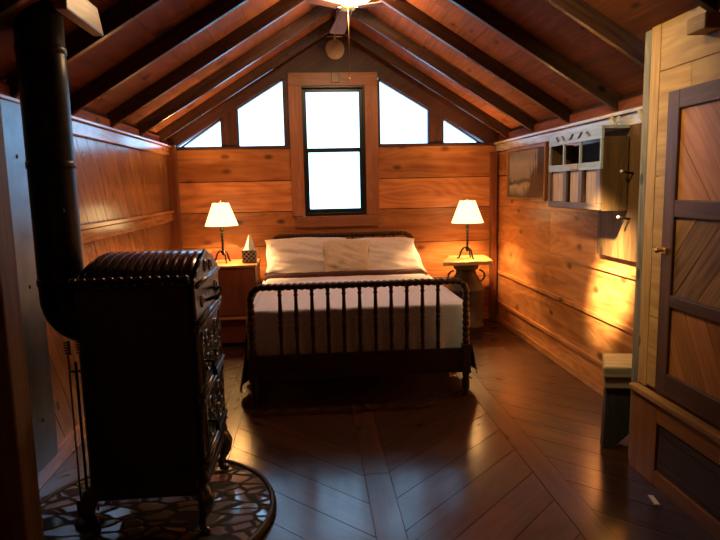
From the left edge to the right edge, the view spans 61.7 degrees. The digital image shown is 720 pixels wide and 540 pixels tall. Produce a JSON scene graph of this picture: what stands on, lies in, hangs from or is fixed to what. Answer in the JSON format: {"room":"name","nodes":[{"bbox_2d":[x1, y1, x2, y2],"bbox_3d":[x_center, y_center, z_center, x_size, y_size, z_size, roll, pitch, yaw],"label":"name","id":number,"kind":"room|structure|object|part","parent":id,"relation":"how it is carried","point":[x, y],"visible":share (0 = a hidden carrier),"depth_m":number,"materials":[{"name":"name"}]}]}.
{"room":"cabin bedroom","nodes":[
{"label":"cabin bedroom","id":0,"kind":"room"},
{"bbox_2d":[0,81,171,443],"bbox_3d":[-1.629,0.189,2.222,0.132,1.950,7.800,-2,8,-4],"label":"wall","id":1,"kind":"structure","parent":0,"point":[114,181],"depth_m":4.13,"materials":[{"name":"brown wood"}]},
{"bbox_2d":[0,99,57,473],"bbox_3d":[-1.523,0.188,2.172,0.071,1.720,1.585,-2,8,-4],"label":"shield","id":2,"kind":"object","parent":1,"relation":"attached to","point":[33,319],"visible":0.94,"depth_m":2.82,"materials":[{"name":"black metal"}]},
{"bbox_2d":[38,418,85,489],"bbox_3d":[-1.532,1.109,2.304,0.040,0.100,7.700,-2,8,-4],"label":"baseboard","id":3,"kind":"structure","parent":1,"relation":"attached to","point":[66,447],"depth_m":3.22,"materials":[{"name":"brown wood"}]},
{"bbox_2d":[0,82,167,143],"bbox_3d":[-1.585,-0.731,2.085,0.018,0.063,7.770,-2,8,-4],"label":"trim","id":4,"kind":"structure","parent":1,"relation":"attached to","point":[4,88],"depth_m":4.07,"materials":[{"name":"brown wood"}]},
{"bbox_2d":[0,94,170,155],"bbox_3d":[-1.567,-0.644,2.063,0.085,0.100,7.700,-2,8,-4],"label":"trim","id":5,"kind":"structure","parent":1,"relation":"attached to","point":[81,127],"depth_m":4.15,"materials":[{"name":"brown wood"}]},
{"bbox_2d":[81,210,173,243],"bbox_3d":[-1.548,-0.016,2.150,0.055,0.112,7.700,-2,8,-4],"label":"trim","id":6,"kind":"structure","parent":1,"relation":"attached to","point":[94,231],"depth_m":4.33,"materials":[{"name":"brown wood"}]},
{"bbox_2d":[177,145,498,318],"bbox_3d":[-0.220,-0.343,6.263,3.615,1.840,0.140,-2,8,-4],"label":"wall","id":7,"kind":"structure","parent":0,"point":[421,189],"depth_m":6.15,"materials":[{"name":"brown wood"}]},
{"bbox_2d":[166,145,182,250],"bbox_3d":[-1.829,-0.293,6.027,0.090,1.875,0.079,-2,8,-4],"label":"trim","id":8,"kind":"structure","parent":7,"relation":"attached to","point":[172,164],"depth_m":5.94,"materials":[{"name":"brown wood"}]},
{"bbox_2d":[179,119,221,147],"bbox_3d":[-1.589,-1.356,6.009,0.438,0.296,0.060,-2,8,-4],"label":"window","id":9,"kind":"structure","parent":7,"relation":"in","point":[219,120],"depth_m":5.99,"materials":[{"name":"clear glass"}]},
{"bbox_2d":[236,79,283,146],"bbox_3d":[-0.980,-1.574,6.029,0.497,0.680,0.060,-2,8,-4],"label":"window","id":10,"kind":"structure","parent":7,"relation":"in","point":[279,81],"depth_m":6.00,"materials":[{"name":"clear glass"}]},
{"bbox_2d":[167,33,499,147],"bbox_3d":[-0.252,-1.837,6.048,3.515,1.190,0.120,-2,8,-4],"label":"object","id":11,"kind":"structure","parent":7,"relation":"attached to","point":[314,58],"depth_m":5.97,"materials":[{"name":"brown wood"}]},
{"bbox_2d":[326,34,343,58],"bbox_3d":[-0.247,-2.191,5.915,0.184,0.240,0.028,-2,8,-4],"label":"wooden disc","id":12,"kind":"object","parent":11,"relation":"attached to","point":[334,47],"visible":0.99,"depth_m":5.91,"materials":[{"name":"brown wood"}]},
{"bbox_2d":[288,72,379,227],"bbox_3d":[-0.258,-1.204,6.100,0.884,1.521,0.125,-2,8,-4],"label":"window","id":13,"kind":"structure","parent":7,"relation":"in","point":[364,83],"depth_m":6.06,"materials":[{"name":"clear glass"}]},
{"bbox_3d":[-0.265,-1.199,6.108,0.634,1.280,0.090,-2,8,-4],"label":"sash","id":14,"kind":"part","parent":13,"relation":"part of","materials":[{"name":"black wood"}]},
{"bbox_2d":[331,72,338,82],"bbox_3d":[-0.244,-1.899,5.946,0.080,0.100,0.014,-2,8,-4],"label":"wooden plaque","id":15,"kind":"object","parent":13,"relation":"attached to","point":[334,75],"visible":1,"depth_m":5.94,"materials":[{"name":"brown wood"}]},
{"bbox_2d":[176,143,493,150],"bbox_3d":[-0.235,-1.243,6.082,3.315,0.026,0.055,-2,8,-4],"label":"trim","id":16,"kind":"structure","parent":7,"relation":"attached to","point":[443,144],"depth_m":6.09,"materials":[{"name":"brown wood"}]},
{"bbox_2d":[378,78,428,144],"bbox_3d":[0.443,-1.608,6.140,0.516,0.656,0.060,-2,8,-4],"label":"window","id":17,"kind":"structure","parent":7,"relation":"in","point":[380,81],"depth_m":6.12,"materials":[{"name":"clear glass"}]},
{"bbox_2d":[443,118,481,142],"bbox_3d":[1.049,-1.432,6.214,0.420,0.276,0.060,-2,8,-4],"label":"window","id":18,"kind":"structure","parent":7,"relation":"in","point":[444,119],"depth_m":6.20,"materials":[{"name":"clear glass"}]},
{"bbox_2d":[0,0,697,134],"bbox_3d":[0.062,-1.355,2.175,3.635,1.201,8.050,-2,8,-4],"label":"ceiling","id":19,"kind":"structure","parent":0,"point":[540,19],"depth_m":3.96,"materials":[{"name":"brown wood"}]},
{"bbox_2d":[0,0,28,18],"bbox_3d":[-0.779,-1.292,2.150,1.666,1.122,0.042,-2,8,-4],"label":"rafter","id":20,"kind":"object","parent":19,"relation":"attached to","point":[6,6],"visible":1,"depth_m":2.14,"materials":[{"name":"brown wood"}]},
{"bbox_2d":[53,0,103,35],"bbox_3d":[-1.033,-0.958,2.224,0.044,0.095,0.378,-2,8,-4],"label":"beam","id":21,"kind":"structure","parent":20,"relation":"attached to","point":[83,13],"depth_m":2.21,"materials":[{"name":"brown wood"}]},
{"bbox_2d":[6,0,163,97],"bbox_3d":[-0.835,-1.385,2.832,1.666,1.122,0.042,-2,8,-4],"label":"rafter","id":22,"kind":"object","parent":19,"relation":"attached to","point":[123,13],"visible":0.49,"depth_m":2.82,"materials":[{"name":"brown wood"}]},
{"bbox_2d":[70,0,248,114],"bbox_3d":[-0.891,-1.479,3.523,1.666,1.122,0.042,-2,8,-4],"label":"rafter","id":23,"kind":"object","parent":19,"relation":"attached to","point":[218,9],"visible":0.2,"depth_m":3.51,"materials":[{"name":"brown wood"}]},
{"bbox_2d":[107,0,305,127],"bbox_3d":[-0.949,-1.575,4.234,1.666,1.122,0.042,-2,8,-4],"label":"rafter","id":24,"kind":"object","parent":19,"relation":"attached to","point":[281,8],"visible":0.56,"depth_m":4.21,"materials":[{"name":"brown wood"}]},
{"bbox_2d":[137,5,335,135],"bbox_3d":[-1.007,-1.672,4.945,1.666,1.122,0.042,-2,8,-4],"label":"rafter","id":25,"kind":"object","parent":19,"relation":"attached to","point":[319,12],"visible":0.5,"depth_m":4.93,"materials":[{"name":"brown wood"}]},
{"bbox_2d":[157,17,333,141],"bbox_3d":[-1.062,-1.764,5.617,1.666,1.122,0.042,-2,8,-4],"label":"rafter","id":26,"kind":"object","parent":19,"relation":"attached to","point":[310,38],"visible":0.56,"depth_m":5.60,"materials":[{"name":"brown wood"}]},
{"bbox_2d":[334,7,338,21],"bbox_3d":[0.057,-1.827,2.070,0.022,0.073,7.770,-2,8,-4],"label":"board","id":27,"kind":"object","parent":19,"relation":"attached to","point":[337,8],"visible":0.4,"depth_m":5.26,"materials":[{"name":"brown wood"}]},
{"bbox_2d":[304,0,384,80],"bbox_3d":[-0.074,-1.774,4.618,1.348,0.732,1.216,-2,8,-4],"label":"ceiling fan","id":28,"kind":"object","parent":19,"relation":"hanging from","point":[340,25],"visible":1,"depth_m":4.41,"materials":[{"name":"gold metal"}]},
{"bbox_3d":[-0.415,-1.890,4.191,0.675,0.014,0.132,-7,10,-38],"label":"blade","id":29,"kind":"part","parent":28,"relation":"part of","materials":[{"name":"brown wood"}]},
{"bbox_3d":[-0.151,-1.987,4.857,0.132,0.014,0.675,-2,8,-8],"label":"blade","id":30,"kind":"part","parent":28,"relation":"part of","materials":[{"name":"brown wood"}]},
{"bbox_3d":[-0.091,-1.999,4.439,0.380,0.110,0.380,-2,8,-4],"label":"lamp shade","id":31,"kind":"part","parent":28,"relation":"part of","materials":[{"name":"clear glass"}]},
{"bbox_3d":[-0.080,-1.672,4.335,0.012,0.607,0.017,-2,8,-4],"label":"pull chain","id":32,"kind":"part","parent":28,"relation":"part of","materials":[{"name":"gold metal"}]},
{"bbox_3d":[0.299,-1.920,4.296,0.675,0.014,0.132,2,8,21],"label":"blade","id":33,"kind":"part","parent":28,"relation":"part of","materials":[{"name":"brown wood"}]},
{"bbox_2d":[344,25,509,138],"bbox_3d":[0.620,-1.811,5.748,1.661,1.136,0.042,-2,8,-4],"label":"rafter","id":34,"kind":"object","parent":19,"relation":"attached to","point":[352,33],"visible":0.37,"depth_m":5.73,"materials":[{"name":"brown wood"}]},
{"bbox_2d":[352,7,535,131],"bbox_3d":[0.675,-1.719,5.076,1.661,1.136,0.042,-2,8,-4],"label":"rafter","id":35,"kind":"object","parent":19,"relation":"attached to","point":[362,15],"visible":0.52,"depth_m":5.06,"materials":[{"name":"brown wood"}]},
{"bbox_2d":[379,0,571,123],"bbox_3d":[0.733,-1.623,4.365,1.661,1.136,0.042,-2,8,-4],"label":"rafter","id":36,"kind":"object","parent":19,"relation":"attached to","point":[402,7],"visible":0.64,"depth_m":4.37,"materials":[{"name":"brown wood"}]},
{"bbox_2d":[449,0,620,111],"bbox_3d":[0.790,-1.526,3.654,1.661,1.136,0.042,-2,8,-4],"label":"rafter","id":37,"kind":"object","parent":19,"relation":"attached to","point":[477,9],"visible":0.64,"depth_m":3.69,"materials":[{"name":"brown wood"}]},
{"bbox_2d":[545,0,644,67],"bbox_3d":[0.847,-1.432,2.962,1.661,1.136,0.042,-2,8,-4],"label":"rafter","id":38,"kind":"object","parent":19,"relation":"attached to","point":[580,11],"visible":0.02,"depth_m":3.00,"materials":[{"name":"brown wood"}]},
{"bbox_2d":[691,0,717,11],"bbox_3d":[0.726,-1.442,2.253,1.311,0.917,0.042,-2,8,-4],"label":"rafter","id":39,"kind":"object","parent":19,"relation":"attached to","point":[707,5],"visible":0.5,"depth_m":2.34,"materials":[{"name":"brown wood"}]},
{"bbox_2d":[39,319,715,539],"bbox_3d":[0.116,1.144,2.519,3.615,0.102,8.050,-2,8,-4],"label":"floor","id":40,"kind":"structure","parent":0,"point":[518,456],"depth_m":3.20,"materials":[{"name":"brown wood"}]},
{"bbox_2d":[0,103,43,539],"bbox_3d":[-1.086,0.347,1.827,0.113,1.720,0.110,-2,8,-4],"label":"wooden post","id":41,"kind":"object","parent":40,"relation":"on","point":[20,505],"visible":1,"depth_m":1.81,"materials":[{"name":"brown wood"}]},
{"bbox_2d":[40,458,276,539],"bbox_3d":[-0.933,1.079,2.668,1.120,0.033,1.120,-2,8,-4],"label":"stone hearth","id":42,"kind":"object","parent":40,"relation":"on","point":[245,502],"visible":0.59,"depth_m":2.65,"materials":[{"name":"tile"}]},
{"bbox_2d":[63,341,104,530],"bbox_3d":[-1.166,0.684,2.529,0.120,0.804,0.120,-2,8,-4],"label":"stand","id":43,"kind":"object","parent":42,"relation":"on","point":[79,524],"visible":0.66,"depth_m":2.52,"materials":[{"name":"black metal"}]},
{"bbox_3d":[-1.197,0.319,2.467,0.025,0.062,0.026,-2,8,-4],"label":"coil handle","id":44,"kind":"part","parent":43,"relation":"part of","materials":[{"name":"metal"}]},
{"bbox_3d":[-1.149,0.318,2.471,0.025,0.062,0.026,-2,8,-4],"label":"coil handle","id":45,"kind":"part","parent":43,"relation":"part of","materials":[{"name":"metal"}]},
{"bbox_2d":[68,249,232,539],"bbox_3d":[-0.885,0.485,2.679,0.565,1.149,0.652,-2,8,-4],"label":"stove","id":46,"kind":"object","parent":42,"relation":"on","point":[149,323],"visible":1,"depth_m":2.41,"materials":[{"name":"metal"}]},
{"bbox_2d":[13,0,83,340],"bbox_3d":[-1.276,-0.379,2.547,0.264,1.429,0.257,-2,8,-4],"label":"stovepipe","id":47,"kind":"object","parent":46,"relation":"attached to","point":[40,50],"visible":0.79,"depth_m":2.50,"materials":[{"name":"metal"}]},
{"bbox_3d":[-1.085,0.982,2.450,0.072,0.236,0.107,5,10,40],"label":"leg","id":48,"kind":"part","parent":46,"relation":"part of","materials":[{"name":"metal"}]},
{"bbox_3d":[-0.875,0.501,2.393,0.352,0.672,0.006,-2,8,-4],"label":"moulding","id":49,"kind":"part","parent":46,"relation":"part of","materials":[{"name":"metal"}]},
{"bbox_3d":[-0.912,-0.031,2.607,0.455,0.096,0.535,-2,8,-4],"label":"lid","id":50,"kind":"part","parent":46,"relation":"part of","materials":[{"name":"metal"}]},
{"bbox_3d":[-0.645,0.968,2.484,0.107,0.236,0.072,5,10,40],"label":"leg","id":51,"kind":"part","parent":46,"relation":"part of","materials":[{"name":"metal"}]},
{"bbox_3d":[-0.665,0.499,2.699,0.011,0.684,0.573,-2,8,-4],"label":"plate","id":52,"kind":"part","parent":46,"relation":"part of","materials":[{"name":"metal"}]},
{"bbox_3d":[-0.661,0.325,2.676,0.004,0.235,0.475,-2,8,-4],"label":"fire door","id":53,"kind":"part","parent":46,"relation":"part of","materials":[{"name":"metal"}]},
{"bbox_3d":[-0.617,0.402,2.505,0.053,0.070,0.022,-2,8,-4],"label":"handle","id":54,"kind":"part","parent":46,"relation":"part of","materials":[{"name":"black metal"}]},
{"bbox_3d":[-0.656,0.399,2.686,0.022,0.769,0.577,-2,8,-4],"label":"moulding","id":55,"kind":"part","parent":46,"relation":"part of","materials":[{"name":"metal"}]},
{"bbox_3d":[-0.642,0.101,2.647,0.060,0.049,0.181,-2,8,-4],"label":"handle","id":56,"kind":"part","parent":46,"relation":"part of","materials":[{"name":"black metal"}]},
{"bbox_3d":[-0.613,0.650,2.539,0.050,0.050,0.020,-2,8,-4],"label":"handle","id":57,"kind":"part","parent":46,"relation":"part of","materials":[{"name":"black metal"}]},
{"bbox_3d":[-0.654,0.617,2.716,0.004,0.215,0.475,-2,8,-4],"label":"ash door","id":58,"kind":"part","parent":46,"relation":"part of","materials":[{"name":"metal"}]},
{"bbox_3d":[-0.690,0.893,3.031,0.072,0.236,0.107,5,10,40],"label":"leg","id":59,"kind":"part","parent":46,"relation":"part of","materials":[{"name":"metal"}]},
{"bbox_2d":[211,245,260,342],"bbox_3d":[-1.187,0.230,5.703,0.476,0.900,0.525,-2,8,-4],"label":"nightstand","id":60,"kind":"object","parent":40,"relation":"on","point":[236,278],"visible":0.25,"depth_m":5.48,"materials":[{"name":"brown wood"}]},
{"bbox_2d":[205,199,237,262],"bbox_3d":[-1.286,-0.361,5.617,0.306,0.589,0.306,-2,8,-4],"label":"table lamp","id":61,"kind":"object","parent":60,"relation":"on","point":[220,215],"visible":1,"depth_m":5.51,"materials":[{"name":"white fabric"}]},
{"bbox_3d":[-1.289,-0.516,5.596,0.306,0.208,0.306,-2,8,-4],"label":"lamp shade","id":62,"kind":"part","parent":61,"relation":"part of","materials":[{"name":"beige fabric"}]},
{"bbox_3d":[-1.284,-0.279,5.629,0.044,0.282,0.044,-2,8,-4],"label":"stem","id":63,"kind":"part","parent":61,"relation":"part of","materials":[{"name":"black metal"}]},
{"bbox_3d":[-1.185,0.528,5.767,0.450,0.221,0.480,-2,8,-4],"label":"drawer","id":64,"kind":"part","parent":60,"relation":"part of","materials":[{"name":"brown wood"}]},
{"bbox_2d":[220,316,246,319],"bbox_3d":[-1.186,0.409,5.734,0.470,0.023,0.512,-2,8,-4],"label":"shelf","id":65,"kind":"object","parent":60,"relation":"attached to","point":[221,317],"depth_m":5.49,"materials":[{"name":"brown wood"}]},
{"bbox_3d":[-1.170,0.206,5.467,0.415,0.420,0.012,-2,8,-4],"label":"door","id":66,"kind":"part","parent":60,"relation":"part of","materials":[{"name":"brown wood"}]},
{"bbox_2d":[242,234,256,262],"bbox_3d":[-1.030,-0.200,5.607,0.126,0.261,0.126,-2,8,-4],"label":"tissue box","id":67,"kind":"object","parent":60,"relation":"on","point":[249,253],"visible":1,"depth_m":5.56,"materials":[{"name":"paper"}]},
{"bbox_2d":[246,231,470,405],"bbox_3d":[-0.084,0.251,5.074,1.491,0.983,2.188,-2,8,-4],"label":"bed","id":68,"kind":"object","parent":40,"relation":"on","point":[297,366],"visible":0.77,"depth_m":4.02,"materials":[{"name":"brown wood"}]},
{"bbox_3d":[-0.705,0.725,4.010,0.058,0.360,0.058,-2,8,-4],"label":"leg","id":69,"kind":"part","parent":68,"relation":"part of","materials":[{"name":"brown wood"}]},
{"bbox_2d":[264,237,345,274],"bbox_3d":[-0.518,-0.138,5.814,0.812,0.349,0.239,-2,8,-4],"label":"pillow","id":70,"kind":"object","parent":68,"relation":"on","point":[299,254],"visible":0.72,"depth_m":5.74,"materials":[{"name":"fabric"}]},
{"bbox_3d":[-0.173,-0.071,6.102,1.483,0.623,0.047,-2,8,-4],"label":"headboard frame","id":71,"kind":"part","parent":68,"relation":"part of","materials":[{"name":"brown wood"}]},
{"bbox_2d":[323,239,369,271],"bbox_3d":[-0.123,-0.120,5.691,0.449,0.338,0.207,-2,8,-4],"label":"pillow","id":72,"kind":"object","parent":68,"relation":"on","point":[344,254],"visible":0.92,"depth_m":5.64,"materials":[{"name":"beige fabric"}]},
{"bbox_2d":[246,274,469,359],"bbox_3d":[-0.057,0.319,4.763,1.539,0.338,1.469,-2,8,-4],"label":"quilt","id":73,"kind":"object","parent":68,"relation":"on","point":[265,302],"visible":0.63,"depth_m":4.09,"materials":[{"name":"fabric"}]},
{"bbox_3d":[0.000,0.297,4.009,1.483,0.458,0.047,-2,8,-4],"label":"footboard frame","id":74,"kind":"part","parent":68,"relation":"part of","materials":[{"name":"brown wood"}]},
{"bbox_2d":[240,269,476,392],"bbox_3d":[-0.064,0.406,4.880,1.665,0.593,1.580,-2,8,-4],"label":"blanket","id":75,"kind":"object","parent":68,"relation":"on","point":[245,373],"visible":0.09,"depth_m":5.48,"materials":[{"name":"red fabric"}]},
{"bbox_3d":[0.007,0.633,4.056,1.373,0.170,0.028,-2,8,-4],"label":"foot rail","id":76,"kind":"part","parent":68,"relation":"part of","materials":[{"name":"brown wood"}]},
{"bbox_2d":[357,237,426,271],"bbox_3d":[0.220,-0.142,5.871,0.859,0.348,0.236,-2,8,-4],"label":"pillow","id":77,"kind":"object","parent":68,"relation":"on","point":[385,253],"visible":0.58,"depth_m":5.81,"materials":[{"name":"fabric"}]},
{"bbox_3d":[0.723,0.679,4.120,0.058,0.360,0.058,-2,8,-4],"label":"leg","id":78,"kind":"part","parent":68,"relation":"part of","materials":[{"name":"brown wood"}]},
{"bbox_2d":[447,265,484,333],"bbox_3d":[1.042,0.262,5.910,0.357,0.685,0.349,1,8,18],"label":"milk can","id":79,"kind":"object","parent":40,"relation":"on","point":[467,273],"visible":0.62,"depth_m":5.78,"materials":[{"name":"metal"}]},
{"bbox_3d":[1.031,-0.044,5.869,0.256,0.068,0.256,-2,8,-4],"label":"lid","id":80,"kind":"part","parent":79,"relation":"part of","materials":[{"name":"metal"}]},
{"bbox_2d":[443,255,492,265],"bbox_3d":[1.016,-0.096,5.861,0.528,0.036,0.540,-2,8,-4],"label":"wooden slab top","id":81,"kind":"object","parent":79,"relation":"on","point":[452,260],"visible":0.98,"depth_m":5.65,"materials":[{"name":"wood"}]},
{"bbox_2d":[451,197,483,258],"bbox_3d":[1.033,-0.403,5.801,0.306,0.589,0.306,-2,8,-4],"label":"table lamp","id":82,"kind":"object","parent":81,"relation":"on","point":[467,212],"visible":1,"depth_m":5.69,"materials":[{"name":"white fabric"}]},
{"bbox_3d":[1.035,-0.322,5.812,0.044,0.282,0.044,-2,8,-4],"label":"stem","id":83,"kind":"part","parent":82,"relation":"part of","materials":[{"name":"black metal"}]},
{"bbox_3d":[1.030,-0.558,5.779,0.306,0.208,0.306,-2,8,-4],"label":"lamp shade","id":84,"kind":"part","parent":82,"relation":"part of","materials":[{"name":"beige fabric"}]},
{"bbox_3d":[1.063,-0.165,5.789,0.054,0.119,0.096,-2,8,-4],"label":"leg","id":85,"kind":"part","parent":82,"relation":"part of","materials":[{"name":"black metal"}]},
{"bbox_2d":[600,353,631,448],"bbox_3d":[1.466,0.720,3.323,0.319,0.464,0.281,0,8,8],"label":"stool","id":86,"kind":"object","parent":40,"relation":"on","point":[617,367],"visible":0.42,"depth_m":3.22,"materials":[{"name":"brown wood"}]},
{"bbox_3d":[1.450,0.795,3.245,0.281,0.337,0.055,0,8,8],"label":"leg","id":87,"kind":"part","parent":86,"relation":"part of","materials":[{"name":"brown wood"}]},
{"bbox_3d":[1.463,0.553,3.300,0.319,0.126,0.281,0,8,8],"label":"seat","id":88,"kind":"part","parent":86,"relation":"part of","materials":[{"name":"beige wood"}]},
{"bbox_2d":[648,495,659,504],"bbox_3d":[1.325,1.037,2.718,0.022,0.004,0.084,-1,8,5],"label":"paper scrap","id":89,"kind":"object","parent":40,"relation":"on","point":[651,497],"visible":1,"depth_m":2.71,"materials":[{"name":"beige paper"}]},
{"bbox_2d":[629,382,719,539],"bbox_3d":[1.441,0.875,2.309,0.067,0.434,1.494,-2,8,-4],"label":"wainscot panel","id":90,"kind":"object","parent":40,"relation":"on","point":[676,451],"visible":1,"depth_m":2.66,"materials":[{"name":"brown wood"}]},
{"bbox_3d":[1.443,0.908,2.251,0.006,0.215,1.150,-2,8,-4],"label":"cabinet door","id":91,"kind":"part","parent":90,"relation":"part of","materials":[{"name":"brown wood"}]},
{"bbox_2d":[496,91,642,386],"bbox_3d":[1.638,-0.211,4.610,0.154,1.950,3.500,-2,8,-4],"label":"wall","id":92,"kind":"structure","parent":0,"point":[575,301],"depth_m":4.67,"materials":[{"name":"brown wood"}]},
{"bbox_2d":[489,152,497,320],"bbox_3d":[1.387,-0.339,6.283,0.061,1.757,0.079,-2,8,-4],"label":"trim","id":93,"kind":"structure","parent":92,"relation":"attached to","point":[493,155],"depth_m":6.25,"materials":[{"name":"brown wood"}]},
{"bbox_2d":[507,142,548,200],"bbox_3d":[1.479,-0.865,5.379,0.029,0.472,0.960,-2,8,-4],"label":"framed picture","id":94,"kind":"object","parent":92,"relation":"attached to","point":[527,166],"visible":1,"depth_m":5.31,"materials":[{"name":"brown wood"}]},
{"bbox_2d":[496,315,603,395],"bbox_3d":[1.584,0.729,4.739,0.022,0.055,3.310,-2,8,-4],"label":"baseboard","id":95,"kind":"structure","parent":92,"relation":"attached to","point":[595,386],"depth_m":4.83,"materials":[{"name":"brown wood"}]},
{"bbox_2d":[494,106,642,151],"bbox_3d":[1.552,-1.037,4.531,0.085,0.092,3.379,-2,8,-4],"label":"trim","id":96,"kind":"structure","parent":92,"relation":"attached to","point":[629,116],"depth_m":4.45,"materials":[{"name":"brown wood"}]},
{"bbox_2d":[498,95,642,140],"bbox_3d":[1.564,-1.120,4.516,0.018,0.070,3.370,-2,8,-4],"label":"trim","id":97,"kind":"structure","parent":92,"relation":"attached to","point":[637,101],"depth_m":4.27,"materials":[{"name":"brown wood"}]},
{"bbox_2d":[548,125,629,210],"bbox_3d":[1.477,-0.657,3.972,0.180,0.505,0.797,-2,8,-4],"label":"upper cabinet","id":98,"kind":"object","parent":92,"relation":"attached to","point":[606,187],"visible":1,"depth_m":3.77,"materials":[{"name":"paint"}]},
{"bbox_3d":[1.392,-0.670,3.930,0.005,0.030,0.120,-2,8,-4],"label":"tag plate","id":99,"kind":"part","parent":98,"relation":"part of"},
{"bbox_3d":[1.404,-0.530,3.983,0.017,0.244,0.785,-2,8,-4],"label":"door","id":100,"kind":"part","parent":98,"relation":"part of","materials":[{"name":"brown wood"}]},
{"bbox_3d":[1.400,-0.741,3.955,0.018,0.180,0.792,-2,8,-4],"label":"cubby frame","id":101,"kind":"part","parent":98,"relation":"part of","materials":[{"name":"paint"}]},
{"bbox_3d":[1.559,-0.760,3.965,0.010,0.153,0.749,-2,8,-4],"label":"panel","id":102,"kind":"part","parent":98,"relation":"part of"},
{"bbox_3d":[1.476,-0.870,3.943,0.172,0.075,0.797,-2,8,-4],"label":"pierced cornice","id":103,"kind":"part","parent":98,"relation":"part of","materials":[{"name":"paint"}]},
{"bbox_2d":[609,109,641,124],"bbox_3d":[1.575,-0.893,3.531,0.028,0.072,0.444,-2,8,-4],"label":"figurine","id":104,"kind":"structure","parent":98,"relation":"on","point":[639,111],"depth_m":3.65,"materials":[{"name":"beige ceramic"}]},
{"bbox_2d":[597,123,641,261],"bbox_3d":[1.586,-0.442,3.501,0.101,0.802,0.980,-2,8,-4],"label":"board","id":105,"kind":"object","parent":92,"relation":"attached to","point":[617,230],"visible":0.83,"depth_m":3.63,"materials":[{"name":"brown wood"}]},
{"bbox_2d":[637,0,719,430],"bbox_3d":[1.603,0.228,0.767,0.102,2.130,4.395,-2,8,-4],"label":"wall","id":106,"kind":"structure","parent":0,"point":[679,60],"depth_m":2.77,"materials":[{"name":"brown wood"}]},
{"bbox_2d":[628,30,651,458],"bbox_3d":[1.398,-0.068,2.966,0.053,2.125,0.060,-2,8,-4],"label":"trim","id":107,"kind":"structure","parent":106,"relation":"attached to","point":[648,37],"depth_m":2.93,"materials":[{"name":"brown wood"}]},
{"bbox_2d":[654,78,719,426],"bbox_3d":[1.385,-0.059,2.359,0.072,1.355,0.812,-2,8,-4],"label":"door","id":108,"kind":"structure","parent":106,"relation":"in","point":[688,333],"depth_m":2.54,"materials":[{"name":"brown wood"}]},
{"bbox_3d":[1.427,0.360,2.409,0.008,0.306,0.620,-2,8,-4],"label":"panel","id":109,"kind":"part","parent":108,"relation":"part of","materials":[{"name":"brown wood"}]},
{"bbox_3d":[1.418,-0.018,2.357,0.008,0.346,0.620,-2,8,-4],"label":"panel","id":110,"kind":"part","parent":108,"relation":"part of","materials":[{"name":"brown wood"}]},
{"bbox_3d":[1.409,-0.458,2.296,0.008,0.388,0.620,-2,8,-4],"label":"panel","id":111,"kind":"part","parent":108,"relation":"part of","materials":[{"name":"brown wood"}]},
{"bbox_2d":[687,12,719,34],"bbox_3d":[1.353,-0.967,2.368,0.072,0.061,0.120,-2,8,-4],"label":"support block","id":112,"kind":"object","parent":106,"relation":"attached to","point":[704,23],"visible":1,"depth_m":2.33,"materials":[{"name":"brown wood"}]}
]}

